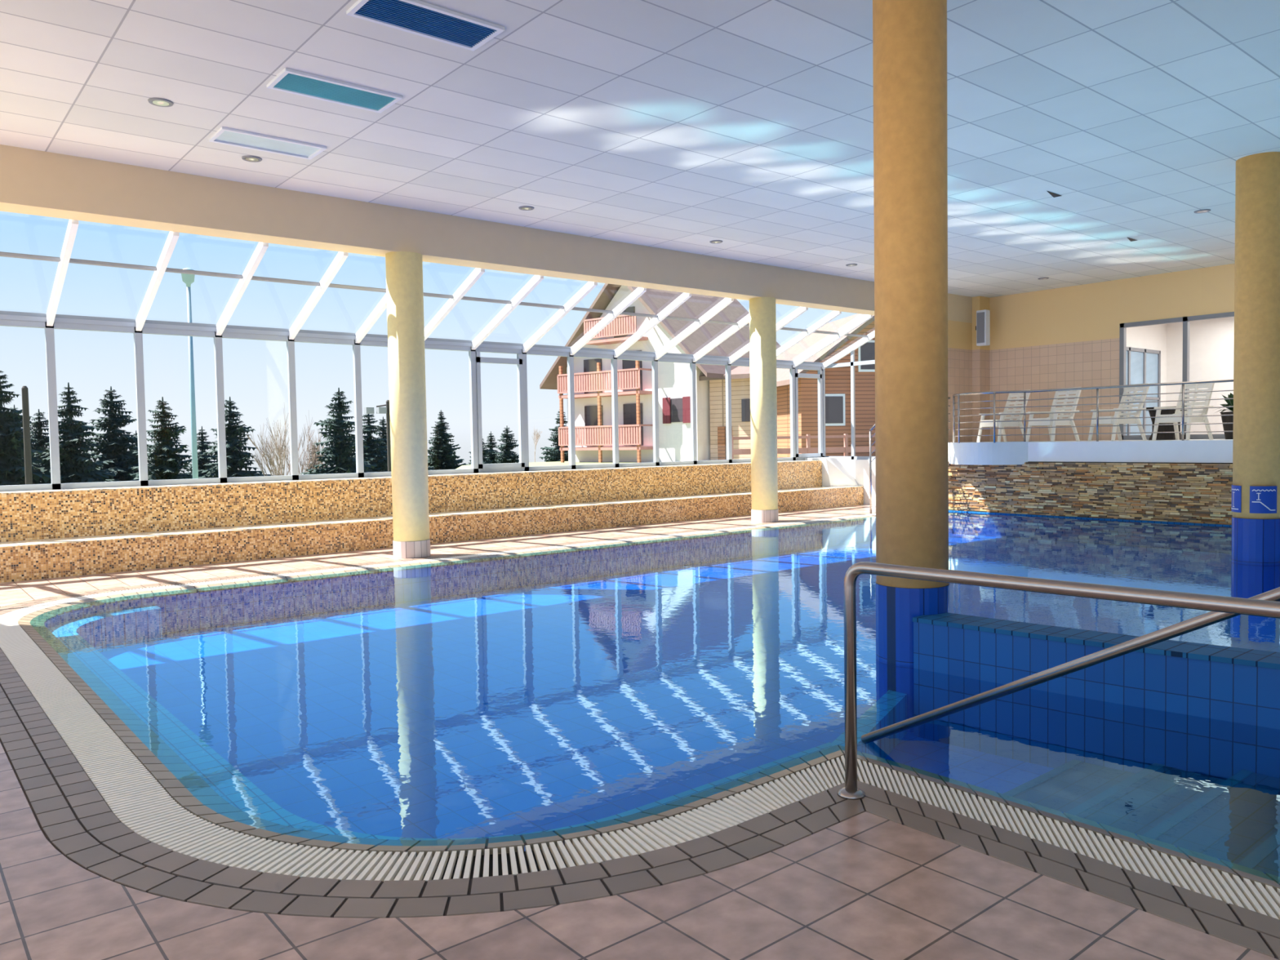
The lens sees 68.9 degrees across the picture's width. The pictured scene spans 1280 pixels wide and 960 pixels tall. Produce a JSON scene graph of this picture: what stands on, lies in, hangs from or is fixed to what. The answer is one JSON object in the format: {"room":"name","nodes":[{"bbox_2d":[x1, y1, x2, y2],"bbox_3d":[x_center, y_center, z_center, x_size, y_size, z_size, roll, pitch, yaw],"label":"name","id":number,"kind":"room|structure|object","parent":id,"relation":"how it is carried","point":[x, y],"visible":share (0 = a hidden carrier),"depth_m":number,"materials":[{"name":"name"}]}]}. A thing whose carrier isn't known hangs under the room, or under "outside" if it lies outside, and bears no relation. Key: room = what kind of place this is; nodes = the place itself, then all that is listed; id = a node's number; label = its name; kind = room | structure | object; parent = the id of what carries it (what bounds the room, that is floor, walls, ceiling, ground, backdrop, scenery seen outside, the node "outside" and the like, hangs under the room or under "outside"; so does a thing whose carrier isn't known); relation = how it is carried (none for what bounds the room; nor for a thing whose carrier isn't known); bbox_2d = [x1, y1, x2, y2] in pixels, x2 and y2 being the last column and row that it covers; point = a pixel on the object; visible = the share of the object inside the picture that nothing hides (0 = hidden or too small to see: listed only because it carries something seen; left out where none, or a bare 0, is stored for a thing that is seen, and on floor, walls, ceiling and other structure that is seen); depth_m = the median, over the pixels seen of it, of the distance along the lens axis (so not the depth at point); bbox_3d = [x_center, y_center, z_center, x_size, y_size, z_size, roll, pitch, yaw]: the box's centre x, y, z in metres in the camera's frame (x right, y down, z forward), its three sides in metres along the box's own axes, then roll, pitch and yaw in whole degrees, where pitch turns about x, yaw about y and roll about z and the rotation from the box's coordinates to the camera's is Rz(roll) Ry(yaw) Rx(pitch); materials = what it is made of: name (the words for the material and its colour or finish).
{"room":"indoor swimming pool","nodes":[
{"label":"indoor swimming pool","id":0,"kind":"room"},
{"bbox_2d":[0,504,1279,959],"bbox_3d":[1.338,1.242,8.120,24.300,0.001,16.750,-3,3,-40],"label":"floor","id":1,"kind":"structure","parent":0,"point":[864,886],"depth_m":3.15,"materials":[{"name":"tile"}]},
{"bbox_2d":[385,251,431,558],"bbox_3d":[-3.320,-1.050,13.349,0.524,4.300,0.524,-3,3,-40],"label":"column","id":2,"kind":"structure","parent":1,"relation":"on","point":[404,269],"depth_m":13.15,"materials":[{"name":"yellow paint"}]},
{"bbox_2d":[0,460,863,582],"bbox_3d":[-4.448,0.514,15.062,24.280,1.070,1.350,-3,3,-40],"label":"wall","id":3,"kind":"structure","parent":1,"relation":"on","point":[45,534],"depth_m":14.42,"materials":[{"name":"stone"}]},
{"bbox_2d":[0,319,56,491],"bbox_3d":[-8.486,-1.002,12.463,1.090,2.310,0.080,-3,3,-40],"label":"window","id":4,"kind":"structure","parent":3,"relation":"on","point":[6,322],"depth_m":12.73,"materials":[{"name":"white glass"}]},
{"bbox_2d":[46,219,78,326],"bbox_3d":[-7.345,-2.624,11.838,0.072,1.093,2.270,-3,3,-40],"label":"rafter","id":5,"kind":"object","parent":4,"relation":"on","point":[73,225],"visible":0.79,"depth_m":11.72,"materials":[{"name":"white paint"}]},
{"bbox_2d":[69,258,156,271],"bbox_3d":[-6.944,-2.673,12.206,1.030,0.979,2.330,-3,3,-40],"label":"crossbar","id":6,"kind":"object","parent":5,"relation":"attached to","point":[71,260],"depth_m":11.98,"materials":[{"name":"grey metal"}]},
{"bbox_2d":[49,322,144,489],"bbox_3d":[-7.646,-1.045,13.157,1.090,2.310,0.080,-3,3,-40],"label":"window","id":7,"kind":"structure","parent":3,"relation":"on","point":[60,486],"depth_m":13.15,"materials":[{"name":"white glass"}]},
{"bbox_2d":[135,231,179,331],"bbox_3d":[-6.505,-2.666,12.531,0.072,1.093,2.270,-3,3,-40],"label":"rafter","id":8,"kind":"object","parent":7,"relation":"on","point":[172,238],"visible":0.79,"depth_m":12.42,"materials":[{"name":"white paint"}]},
{"bbox_2d":[138,327,223,485],"bbox_3d":[-6.807,-1.088,13.851,1.090,2.310,0.080,-3,3,-40],"label":"window","id":9,"kind":"structure","parent":3,"relation":"on","point":[144,330],"depth_m":13.87,"materials":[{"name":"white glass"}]},
{"bbox_2d":[216,241,268,335],"bbox_3d":[-5.665,-2.709,13.225,0.072,1.093,2.270,-3,3,-40],"label":"rafter","id":10,"kind":"object","parent":9,"relation":"on","point":[261,248],"visible":0.86,"depth_m":13.12,"materials":[{"name":"white paint"}]},
{"bbox_2d":[164,267,242,279],"bbox_3d":[-6.105,-2.716,12.900,1.030,0.979,2.330,-3,3,-40],"label":"crossbar","id":11,"kind":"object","parent":10,"relation":"attached to","point":[168,269],"depth_m":12.68,"materials":[{"name":"grey metal"}]},
{"bbox_2d":[218,332,295,483],"bbox_3d":[-5.967,-1.131,14.544,1.090,2.310,0.080,-3,3,-40],"label":"window","id":12,"kind":"structure","parent":3,"relation":"on","point":[224,335],"depth_m":14.59,"materials":[{"name":"white metal"}]},
{"bbox_2d":[288,251,348,339],"bbox_3d":[-4.826,-2.752,13.919,0.072,1.093,2.270,-3,3,-40],"label":"rafter","id":13,"kind":"object","parent":12,"relation":"on","point":[340,257],"visible":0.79,"depth_m":13.82,"materials":[{"name":"white paint"}]},
{"bbox_2d":[328,283,386,292],"bbox_3d":[-4.425,-2.802,14.288,1.030,0.979,2.330,-3,3,-40],"label":"crossbar","id":14,"kind":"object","parent":13,"relation":"attached to","point":[335,286],"depth_m":14.06,"materials":[{"name":"grey metal"}]},
{"bbox_2d":[291,336,360,479],"bbox_3d":[-5.128,-1.173,15.238,1.090,2.310,0.080,-3,3,-40],"label":"window","id":15,"kind":"structure","parent":3,"relation":"on","point":[297,339],"depth_m":15.30,"materials":[{"name":"white metal"}]},
{"bbox_2d":[355,293,386,343],"bbox_3d":[-3.986,-2.795,14.613,0.072,1.093,2.270,-3,3,-40],"label":"rafter","id":16,"kind":"object","parent":15,"relation":"on","point":[381,306],"visible":0.57,"depth_m":14.99,"materials":[{"name":"white paint"}]},
{"bbox_2d":[357,340,391,477],"bbox_3d":[-4.288,-1.216,15.932,1.090,2.310,0.080,-3,3,-40],"label":"window","id":17,"kind":"structure","parent":3,"relation":"on","point":[366,343],"depth_m":15.60,"materials":[{"name":"white metal"}]},
{"bbox_2d":[0,311,822,473],"bbox_3d":[-3.449,-1.306,16.663,20.760,2.400,0.180,-3,3,-40],"label":"window","id":18,"kind":"structure","parent":3,"relation":"on","point":[519,362],"depth_m":16.98,"materials":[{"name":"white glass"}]},
{"bbox_2d":[250,275,319,286],"bbox_3d":[-5.265,-2.759,13.594,1.030,0.979,2.330,-3,3,-40],"label":"crossbar","id":19,"kind":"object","parent":18,"relation":"attached to","point":[254,277],"depth_m":13.38,"materials":[{"name":"grey metal"}]},
{"bbox_3d":[-8.184,-2.581,11.144,0.072,1.093,2.270,-3,3,-40],"label":"rafter","id":20,"kind":"object","parent":18,"relation":"attached to","visible":0},
{"bbox_2d":[0,251,60,262],"bbox_3d":[-7.784,-2.630,11.513,1.030,0.979,2.330,-3,3,-40],"label":"crossbar","id":21,"kind":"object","parent":20,"relation":"attached to","point":[2,254],"depth_m":11.42,"materials":[{"name":"grey metal"}]},
{"bbox_2d":[424,343,475,475],"bbox_3d":[-3.448,-1.259,16.626,1.090,2.310,0.080,-3,3,-40],"label":"window","id":22,"kind":"structure","parent":3,"relation":"on","point":[440,347],"depth_m":16.90,"materials":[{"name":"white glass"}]},
{"bbox_2d":[424,267,484,340],"bbox_3d":[-3.146,-2.838,15.306,0.072,1.093,2.270,-3,3,-40],"label":"rafter","id":23,"kind":"object","parent":22,"relation":"on","point":[477,273],"visible":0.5,"depth_m":15.11,"materials":[{"name":"white paint"}]},
{"bbox_2d":[471,275,543,350],"bbox_3d":[-2.307,-2.881,16.000,0.072,1.093,2.270,-3,3,-40],"label":"rafter","id":24,"kind":"object","parent":22,"relation":"on","point":[535,280],"visible":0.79,"depth_m":15.92,"materials":[{"name":"white paint"}]},
{"bbox_2d":[524,350,573,471],"bbox_3d":[-1.769,-1.345,18.013,1.090,2.310,0.080,-3,3,-40],"label":"window","id":25,"kind":"structure","parent":3,"relation":"on","point":[571,466],"depth_m":18.17,"materials":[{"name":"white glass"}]},
{"bbox_2d":[522,281,597,352],"bbox_3d":[-1.467,-2.924,16.694,0.072,1.093,2.270,-3,3,-40],"label":"rafter","id":26,"kind":"object","parent":25,"relation":"on","point":[588,286],"visible":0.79,"depth_m":16.61,"materials":[{"name":"white paint"}]},
{"bbox_2d":[569,287,646,355],"bbox_3d":[-0.627,-2.966,17.388,0.072,1.093,2.270,-3,3,-40],"label":"rafter","id":27,"kind":"object","parent":25,"relation":"on","point":[636,294],"visible":0.86,"depth_m":17.31,"materials":[{"name":"white paint"}]},
{"bbox_2d":[571,352,617,469],"bbox_3d":[-0.929,-1.388,18.707,1.090,2.310,0.080,-3,3,-40],"label":"window","id":28,"kind":"structure","parent":3,"relation":"on","point":[611,357],"depth_m":18.89,"materials":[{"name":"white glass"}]},
{"bbox_2d":[613,293,691,357],"bbox_3d":[0.212,-3.009,18.081,0.072,1.093,2.270,-3,3,-40],"label":"rafter","id":29,"kind":"object","parent":28,"relation":"on","point":[683,297],"visible":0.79,"depth_m":18.02,"materials":[{"name":"white paint"}]},
{"bbox_2d":[615,355,657,467],"bbox_3d":[-0.090,-1.431,19.401,1.090,2.310,0.080,-3,3,-40],"label":"window","id":30,"kind":"structure","parent":3,"relation":"on","point":[655,463],"depth_m":19.62,"materials":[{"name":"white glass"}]},
{"bbox_2d":[654,297,733,359],"bbox_3d":[1.052,-3.052,18.775,0.072,1.093,2.270,-3,3,-40],"label":"rafter","id":31,"kind":"object","parent":30,"relation":"on","point":[725,302],"visible":0.86,"depth_m":18.71,"materials":[{"name":"white paint"}]},
{"bbox_2d":[656,357,695,466],"bbox_3d":[0.750,-1.474,20.095,1.090,2.310,0.080,-3,3,-40],"label":"window","id":32,"kind":"structure","parent":3,"relation":"on","point":[661,359],"depth_m":20.33,"materials":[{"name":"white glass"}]},
{"bbox_2d":[693,313,749,362],"bbox_3d":[1.891,-3.095,19.469,0.072,1.093,2.270,-3,3,-40],"label":"rafter","id":33,"kind":"object","parent":32,"relation":"on","point":[745,320],"visible":0.64,"depth_m":19.65,"materials":[{"name":"white paint"}]},
{"bbox_2d":[693,360,730,464],"bbox_3d":[1.589,-1.516,20.788,1.090,2.310,0.080,-3,3,-40],"label":"window","id":34,"kind":"structure","parent":3,"relation":"on","point":[726,364],"depth_m":21.04,"materials":[{"name":"white metal"}]},
{"bbox_2d":[728,306,808,364],"bbox_3d":[2.731,-3.138,20.163,0.072,1.093,2.270,-3,3,-40],"label":"rafter","id":35,"kind":"object","parent":34,"relation":"on","point":[800,310],"visible":0.57,"depth_m":19.79,"materials":[{"name":"white paint"}]},
{"bbox_2d":[728,361,751,462],"bbox_3d":[2.429,-1.559,21.482,1.090,2.310,0.080,-3,3,-40],"label":"window","id":36,"kind":"structure","parent":3,"relation":"on","point":[739,364],"depth_m":21.16,"materials":[{"name":"white metal"}]},
{"bbox_2d":[776,364,794,461],"bbox_3d":[3.269,-1.602,22.176,1.090,2.310,0.080,-3,3,-40],"label":"window","id":37,"kind":"structure","parent":3,"relation":"on","point":[790,367],"depth_m":22.48,"materials":[{"name":"white metal"}]},
{"bbox_2d":[776,311,841,357],"bbox_3d":[3.571,-3.181,20.856,0.072,1.093,2.270,-3,3,-40],"label":"rafter","id":38,"kind":"object","parent":37,"relation":"on","point":[833,314],"visible":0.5,"depth_m":20.62,"materials":[{"name":"white paint"}]},
{"bbox_2d":[792,314,872,367],"bbox_3d":[4.410,-3.224,21.550,0.072,1.093,2.270,-3,3,-40],"label":"rafter","id":39,"kind":"object","parent":37,"relation":"on","point":[864,318],"visible":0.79,"depth_m":21.50,"materials":[{"name":"white paint"}]},
{"bbox_2d":[793,365,823,460],"bbox_3d":[4.115,-1.645,22.862,1.090,2.310,0.100,-3,3,-40],"label":"window","id":40,"kind":"structure","parent":3,"relation":"on","point":[797,456],"depth_m":22.85,"materials":[{"name":"white metal"}]},
{"bbox_2d":[804,457,857,486],"bbox_3d":[4.597,-0.199,22.626,0.660,0.675,1.200,-3,3,-40],"label":"block","id":41,"kind":"object","parent":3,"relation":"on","point":[835,471],"visible":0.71,"depth_m":22.33,"materials":[{"name":"white paint"}]},
{"bbox_2d":[0,511,1279,959],"bbox_3d":[4.017,1.213,9.668,17.400,0.840,14.720,-3,3,-40],"label":"swimming pool","id":42,"kind":"object","parent":1,"relation":"in","point":[554,724],"visible":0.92,"depth_m":6.14,"materials":[{"name":"blue tile"}]},
{"bbox_2d":[869,396,950,513],"bbox_3d":[5.713,-0.548,20.013,1.976,2.442,0.381,-2,2,-17],"label":"stair railing","id":43,"kind":"object","parent":42,"relation":"on","point":[948,397],"visible":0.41,"depth_m":19.57,"materials":[{"name":"silver metal"}]},
{"bbox_2d":[872,0,949,732],"bbox_3d":[1.967,-0.925,6.770,0.524,5.420,0.524,-3,3,-40],"label":"column","id":44,"kind":"structure","parent":42,"relation":"on","point":[909,37],"depth_m":6.56,"materials":[{"name":"paint"}]},
{"bbox_2d":[837,561,1279,799],"bbox_3d":[2.004,0.914,2.999,0.124,1.057,3.281,-3,3,-42],"label":"pool handrail","id":45,"kind":"object","parent":42,"relation":"on","point":[1257,607],"visible":1,"depth_m":3.68,"materials":[{"name":"silver metal"}]},
{"bbox_2d":[861,586,1279,743],"bbox_3d":[2.085,0.723,3.920,0.054,1.561,2.793,-3,3,-40],"label":"handrail","id":46,"kind":"object","parent":42,"relation":"on","point":[1210,618],"visible":1,"depth_m":4.13,"materials":[{"name":"silver metal"}]},
{"bbox_2d":[1231,151,1279,564],"bbox_3d":[7.611,-1.215,11.485,0.524,5.420,0.524,-3,3,-40],"label":"column","id":47,"kind":"structure","parent":42,"relation":"on","point":[1255,537],"depth_m":11.29,"materials":[{"name":"paint"}]},
{"bbox_2d":[1231,484,1241,512],"bbox_3d":[7.400,0.230,11.606,0.051,0.330,0.289,0,2,15],"label":"sign","id":48,"kind":"object","parent":47,"relation":"attached to","point":[1236,490],"visible":1,"depth_m":11.53,"materials":[{"name":"plastic"}]},
{"bbox_2d":[1249,485,1276,513],"bbox_3d":[7.566,0.239,11.313,0.289,0.330,0.051,0,2,17],"label":"sign","id":49,"kind":"object","parent":47,"relation":"attached to","point":[1263,500],"visible":1,"depth_m":11.30,"materials":[{"name":"plastic"}]},
{"bbox_2d":[749,297,778,522],"bbox_3d":[2.396,-1.342,18.072,0.524,4.300,0.524,-3,3,-40],"label":"column","id":50,"kind":"structure","parent":1,"relation":"on","point":[762,316],"depth_m":17.87,"materials":[{"name":"yellow paint"}]},
{"bbox_2d":[0,0,1279,297],"bbox_3d":[2.833,-3.790,8.277,27.200,0.150,15.300,-3,3,-40],"label":"ceiling","id":51,"kind":"structure","parent":0,"point":[685,126],"depth_m":9.47,"materials":[{"name":"tile"}]},
{"bbox_2d":[208,126,326,159],"bbox_3d":[-4.053,-3.666,10.177,1.100,0.025,0.500,-3,3,-40],"label":"ceiling light","id":52,"kind":"object","parent":51,"relation":"in","point":[225,135],"visible":1,"depth_m":10.16,"materials":[{"name":"white paint"}]},
{"bbox_2d":[266,67,402,113],"bbox_3d":[-2.841,-3.626,8.714,1.100,0.025,0.500,-3,3,-40],"label":"ceiling light panel","id":53,"kind":"object","parent":51,"relation":"in","point":[290,81],"visible":1,"depth_m":8.68,"materials":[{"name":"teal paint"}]},
{"bbox_2d":[346,0,504,51],"bbox_3d":[-1.662,-3.586,7.289,1.100,0.025,0.500,-3,3,-40],"label":"ceiling light panel","id":54,"kind":"object","parent":51,"relation":"in","point":[417,17],"visible":1,"depth_m":7.28,"materials":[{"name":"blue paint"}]},
{"bbox_2d":[0,144,972,323],"bbox_3d":[-2.229,-3.768,14.248,27.000,1.020,0.450,-3,3,-40],"label":"beam","id":55,"kind":"structure","parent":51,"relation":"attached to","point":[33,182],"depth_m":12.77,"materials":[{"name":"beige paint"}]},
{"bbox_2d":[844,459,875,505],"bbox_3d":[5.490,0.059,22.269,0.200,1.090,2.900,-3,3,-40],"label":"wall","id":56,"kind":"structure","parent":0,"point":[860,468],"depth_m":22.26,"materials":[{"name":"white paint"}]},
{"bbox_2d":[822,350,875,459],"bbox_3d":[5.418,-2.215,22.152,0.060,3.465,2.790,-3,3,-40],"label":"window","id":57,"kind":"structure","parent":56,"relation":"in","point":[852,363],"depth_m":22.51,"materials":[{"name":"white metal"}]},
{"bbox_2d":[822,330,874,368],"bbox_3d":[5.250,-3.267,22.244,0.072,1.093,2.270,-3,3,-40],"label":"rafter","id":58,"kind":"object","parent":57,"relation":"on","point":[862,341],"visible":0.64,"depth_m":22.48,"materials":[{"name":"white paint"}]},
{"bbox_2d":[947,296,990,442],"bbox_3d":[7.382,-1.899,21.995,2.480,4.920,0.450,-3,3,-40],"label":"wall","id":59,"kind":"structure","parent":0,"point":[968,363],"depth_m":22.32,"materials":[{"name":"yellow tile"}]},
{"bbox_2d":[975,309,990,346],"bbox_3d":[8.077,-3.589,22.043,0.215,0.830,0.310,-3,3,-40],"label":"wall speaker","id":60,"kind":"object","parent":59,"relation":"attached to","point":[983,317],"visible":1,"depth_m":21.94,"materials":[{"name":"white paint"}]},
{"bbox_2d":[977,311,984,342],"bbox_3d":[8.019,-3.584,21.956,0.015,0.710,0.190,-3,3,-40],"label":"grille","id":61,"kind":"object","parent":60,"relation":"attached to","point":[980,315],"depth_m":21.95,"materials":[{"name":"grey metal"}]},
{"bbox_2d":[948,439,1232,526],"bbox_3d":[11.959,0.265,15.780,3.490,1.960,15.030,-3,3,-40],"label":"raised platform","id":62,"kind":"object","parent":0,"point":[1186,482],"visible":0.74,"depth_m":17.71,"materials":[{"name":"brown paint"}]},
{"bbox_2d":[977,389,1030,442],"bbox_3d":[8.006,-1.396,20.509,0.907,1.141,0.730,-2,3,-19],"label":"lounge chair","id":63,"kind":"object","parent":62,"relation":"on","point":[1002,417],"visible":0.83,"depth_m":20.47,"materials":[{"name":"white plastic"}]},
{"bbox_2d":[1026,386,1081,441],"bbox_3d":[8.723,-1.372,19.646,0.907,1.141,0.730,-2,3,-25],"label":"lounge chair","id":64,"kind":"object","parent":62,"relation":"on","point":[1051,416],"visible":0.81,"depth_m":19.60,"materials":[{"name":"white plastic"}]},
{"bbox_2d":[952,378,1233,443],"bbox_3d":[9.443,-1.216,16.494,0.528,1.044,9.019,-3,3,-40],"label":"terrace railing","id":65,"kind":"object","parent":62,"relation":"on","point":[1183,384],"visible":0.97,"depth_m":17.82,"materials":[{"name":"silver metal"}]},
{"bbox_2d":[1088,383,1149,440],"bbox_3d":[9.615,-1.349,18.716,0.907,1.141,0.730,-2,2,-13],"label":"lounge chair","id":66,"kind":"object","parent":62,"relation":"on","point":[1122,406],"visible":0.78,"depth_m":18.60,"materials":[{"name":"white plastic"}]},
{"bbox_2d":[1146,406,1182,439],"bbox_3d":[10.617,-1.140,18.818,0.760,0.660,0.760,-3,3,-40],"label":"table","id":67,"kind":"object","parent":62,"relation":"on","point":[1160,436],"visible":0.44,"depth_m":18.61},
{"bbox_2d":[1151,382,1214,440],"bbox_3d":[10.411,-1.326,17.843,0.907,1.141,0.730,-2,3,-28],"label":"lounge chair","id":68,"kind":"object","parent":62,"relation":"on","point":[1178,412],"visible":0.75,"depth_m":17.81,"materials":[{"name":"white plastic"}]},
{"bbox_2d":[1214,392,1233,439],"bbox_3d":[11.233,-1.211,17.682,0.807,0.877,0.702,-1,2,-8],"label":"potted plant","id":69,"kind":"object","parent":62,"relation":"on","point":[1225,419],"visible":0.29,"depth_m":17.63,"materials":[{"name":"green plant"}]},
{"bbox_2d":[989,263,1235,441],"bbox_3d":[13.230,-1.791,17.068,0.250,4.920,15.500,-3,3,-40],"label":"wall","id":70,"kind":"structure","parent":0,"point":[1068,336],"depth_m":20.91,"materials":[{"name":"paint"}]},
{"bbox_2d":[1119,311,1234,439],"bbox_3d":[11.981,-2.077,18.428,0.120,2.520,4.810,-3,3,-40],"label":"window","id":71,"kind":"structure","parent":70,"relation":"in","point":[1186,321],"depth_m":19.34,"materials":[{"name":"grey metal"}]},
{"bbox_2d":[1126,316,1234,434],"bbox_3d":[13.407,-2.312,20.121,3.950,3.300,10.000,-3,3,-40],"label":"wall","id":72,"kind":"structure","parent":0,"point":[1211,341],"depth_m":22.58,"materials":[{"name":"white paint"}]},
{"bbox_2d":[1125,346,1160,435],"bbox_3d":[11.739,-2.040,22.079,2.630,2.150,0.070,-3,3,-40],"label":"door","id":73,"kind":"structure","parent":72,"relation":"in","point":[1143,365],"depth_m":22.32,"materials":[{"name":"glass"}]},
{"label":"outside","id":74,"kind":"structure","parent":0,"visible":0},
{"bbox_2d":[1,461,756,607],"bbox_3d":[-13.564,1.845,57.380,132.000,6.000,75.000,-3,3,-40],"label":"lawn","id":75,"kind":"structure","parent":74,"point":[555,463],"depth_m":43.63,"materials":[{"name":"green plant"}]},
{"bbox_2d":[21,386,32,484],"bbox_3d":[-13.132,-0.234,20.026,0.140,3.558,0.140,-3,3,-40],"label":"wooden post","id":76,"kind":"object","parent":75,"relation":"on","point":[25,408],"visible":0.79,"depth_m":19.96,"materials":[{"name":"brown wood"}]},
{"bbox_2d":[0,370,66,485],"bbox_3d":[-26.322,0.951,38.197,8.479,11.203,8.514,-3,3,-40],"label":"spruce tree","id":77,"kind":"object","parent":75,"relation":"on","point":[11,451],"visible":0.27,"depth_m":37.82,"materials":[{"name":"green plant"}]},
{"bbox_2d":[24,408,50,482],"bbox_3d":[-30.447,1.449,46.936,8.009,10.018,7.157,-3,3,-40],"label":"spruce tree","id":78,"kind":"object","parent":75,"relation":"on","point":[40,439],"visible":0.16,"depth_m":46.80,"materials":[{"name":"green plant"}]},
{"bbox_2d":[21,382,120,483],"bbox_3d":[-24.611,1.111,40.375,7.871,10.579,8.040,-1,2,-5],"label":"spruce tree","id":79,"kind":"object","parent":75,"relation":"on","point":[74,464],"visible":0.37,"depth_m":39.72,"materials":[{"name":"green plant"}]},
{"bbox_2d":[84,386,149,481],"bbox_3d":[-24.101,1.121,43.433,7.781,10.893,8.707,-1,2,1],"label":"spruce tree","id":80,"kind":"object","parent":75,"relation":"on","point":[112,448],"visible":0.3,"depth_m":42.72,"materials":[{"name":"green plant"}]},
{"bbox_2d":[127,396,209,480],"bbox_3d":[-19.973,1.504,40.125,8.110,10.146,7.248,-2,3,-22],"label":"spruce tree","id":81,"kind":"object","parent":75,"relation":"on","point":[166,461],"visible":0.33,"depth_m":39.71,"materials":[{"name":"green plant"}]},
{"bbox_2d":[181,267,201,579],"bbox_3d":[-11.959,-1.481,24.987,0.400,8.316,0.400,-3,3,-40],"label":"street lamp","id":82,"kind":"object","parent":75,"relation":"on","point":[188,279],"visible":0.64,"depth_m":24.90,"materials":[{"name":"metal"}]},
{"bbox_2d":[179,426,217,476],"bbox_3d":[-21.798,1.618,47.363,6.604,8.690,6.577,-2,3,-29],"label":"spruce tree","id":83,"kind":"object","parent":75,"relation":"on","point":[202,459],"visible":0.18,"depth_m":46.80,"materials":[{"name":"green plant"}]},
{"bbox_2d":[198,396,271,478],"bbox_3d":[-17.987,1.363,41.958,8.169,10.220,7.301,-1,2,5],"label":"spruce tree","id":84,"kind":"object","parent":75,"relation":"on","point":[236,459],"visible":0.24,"depth_m":41.71,"materials":[{"name":"green plant"}]},
{"bbox_2d":[247,406,290,475],"bbox_3d":[-16.281,1.085,41.839,1.816,9.101,2.721,-1,2,-6],"label":"bare tree","id":85,"kind":"object","parent":75,"relation":"on","point":[271,461],"visible":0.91,"depth_m":41.14,"materials":[{"name":"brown plant"}]},
{"bbox_2d":[275,414,326,475],"bbox_3d":[-15.840,1.125,43.733,2.646,8.848,1.765,-1,2,9],"label":"bare tree","id":86,"kind":"object","parent":75,"relation":"on","point":[313,449],"visible":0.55,"depth_m":43.54,"materials":[{"name":"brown plant"}]},
{"bbox_2d":[300,387,377,475],"bbox_3d":[-13.102,1.262,40.258,8.342,10.436,7.455,0,2,14],"label":"spruce tree","id":87,"kind":"object","parent":75,"relation":"on","point":[340,445],"visible":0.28,"depth_m":39.67,"materials":[{"name":"green plant"}]},
{"bbox_2d":[350,413,387,471],"bbox_3d":[-13.911,1.127,47.129,7.230,9.514,7.200,1,3,38],"label":"spruce tree","id":88,"kind":"object","parent":75,"relation":"on","point":[372,453],"visible":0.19,"depth_m":46.79,"materials":[{"name":"green plant"}]},
{"bbox_2d":[364,400,391,471],"bbox_3d":[-8.347,-0.122,29.828,0.838,4.854,0.359,-1,2,-7],"label":"post","id":89,"kind":"object","parent":75,"relation":"on","point":[366,410],"visible":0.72,"depth_m":29.84,"materials":[{"name":"grey metal"}]},
{"bbox_2d":[426,409,466,470],"bbox_3d":[-9.614,-1.636,45.982,2.791,3.673,2.733,0,3,31],"label":"spruce tree","id":90,"kind":"object","parent":75,"relation":"on","point":[442,454],"visible":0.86,"depth_m":45.74,"materials":[{"name":"green plant"}]},
{"bbox_2d":[483,431,502,463],"bbox_3d":[-10.034,0.841,64.365,6.390,8.408,6.363,-3,3,-38],"label":"spruce tree","id":91,"kind":"object","parent":75,"relation":"on","point":[491,456],"visible":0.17,"depth_m":63.80,"materials":[{"name":"green plant"}]},
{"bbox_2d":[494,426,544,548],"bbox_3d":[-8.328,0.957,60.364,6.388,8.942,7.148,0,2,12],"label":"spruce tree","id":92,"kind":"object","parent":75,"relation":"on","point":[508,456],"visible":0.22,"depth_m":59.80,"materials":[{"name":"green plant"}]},
{"bbox_2d":[539,408,568,462],"bbox_3d":[-4.985,-0.652,57.783,5.895,7.757,5.871,-2,3,-27],"label":"spruce tree","id":93,"kind":"object","parent":75,"relation":"on","point":[554,453],"visible":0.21,"depth_m":57.65,"materials":[{"name":"green plant"}]},
{"bbox_2d":[539,283,781,462],"bbox_3d":[1.840,-5.402,47.714,10.496,9.570,9.640,1,3,40],"label":"chalet","id":94,"kind":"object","parent":75,"relation":"on","point":[592,376],"visible":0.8,"depth_m":44.35,"materials":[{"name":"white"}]},
{"bbox_2d":[662,397,671,423],"bbox_3d":[1.235,-3.223,43.312,0.435,1.200,0.060,1,3,40],"label":"shutter","id":95,"kind":"object","parent":94,"relation":"hanging from","point":[666,402],"depth_m":43.27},
{"bbox_2d":[682,395,690,422],"bbox_3d":[2.138,-3.206,42.556,0.435,1.200,0.060,1,3,40],"label":"shutter","id":96,"kind":"object","parent":94,"relation":"hanging from","point":[686,399],"depth_m":42.53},
{"bbox_2d":[731,433,875,459],"bbox_3d":[8.491,-0.983,35.282,10.600,1.550,0.140,-1,2,-12],"label":"fence","id":97,"kind":"object","parent":75,"relation":"on","point":[846,449],"visible":0.16,"depth_m":34.80,"materials":[{"name":"metal"}]},
{"bbox_2d":[749,313,875,457],"bbox_3d":[9.040,-3.863,41.737,8.100,6.750,8.500,-1,2,-12],"label":"house","id":98,"kind":"structure","parent":75,"relation":"on","point":[837,380],"depth_m":38.34,"materials":[{"name":"brown"}]},
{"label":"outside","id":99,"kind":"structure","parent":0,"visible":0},
{"bbox_2d":[698,366,751,460],"bbox_3d":[5.476,-3.312,43.754,3.900,5.600,5.100,0,3,30],"label":"house","id":100,"kind":"structure","parent":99,"point":[740,375],"depth_m":42.16,"materials":[{"name":"brown"}]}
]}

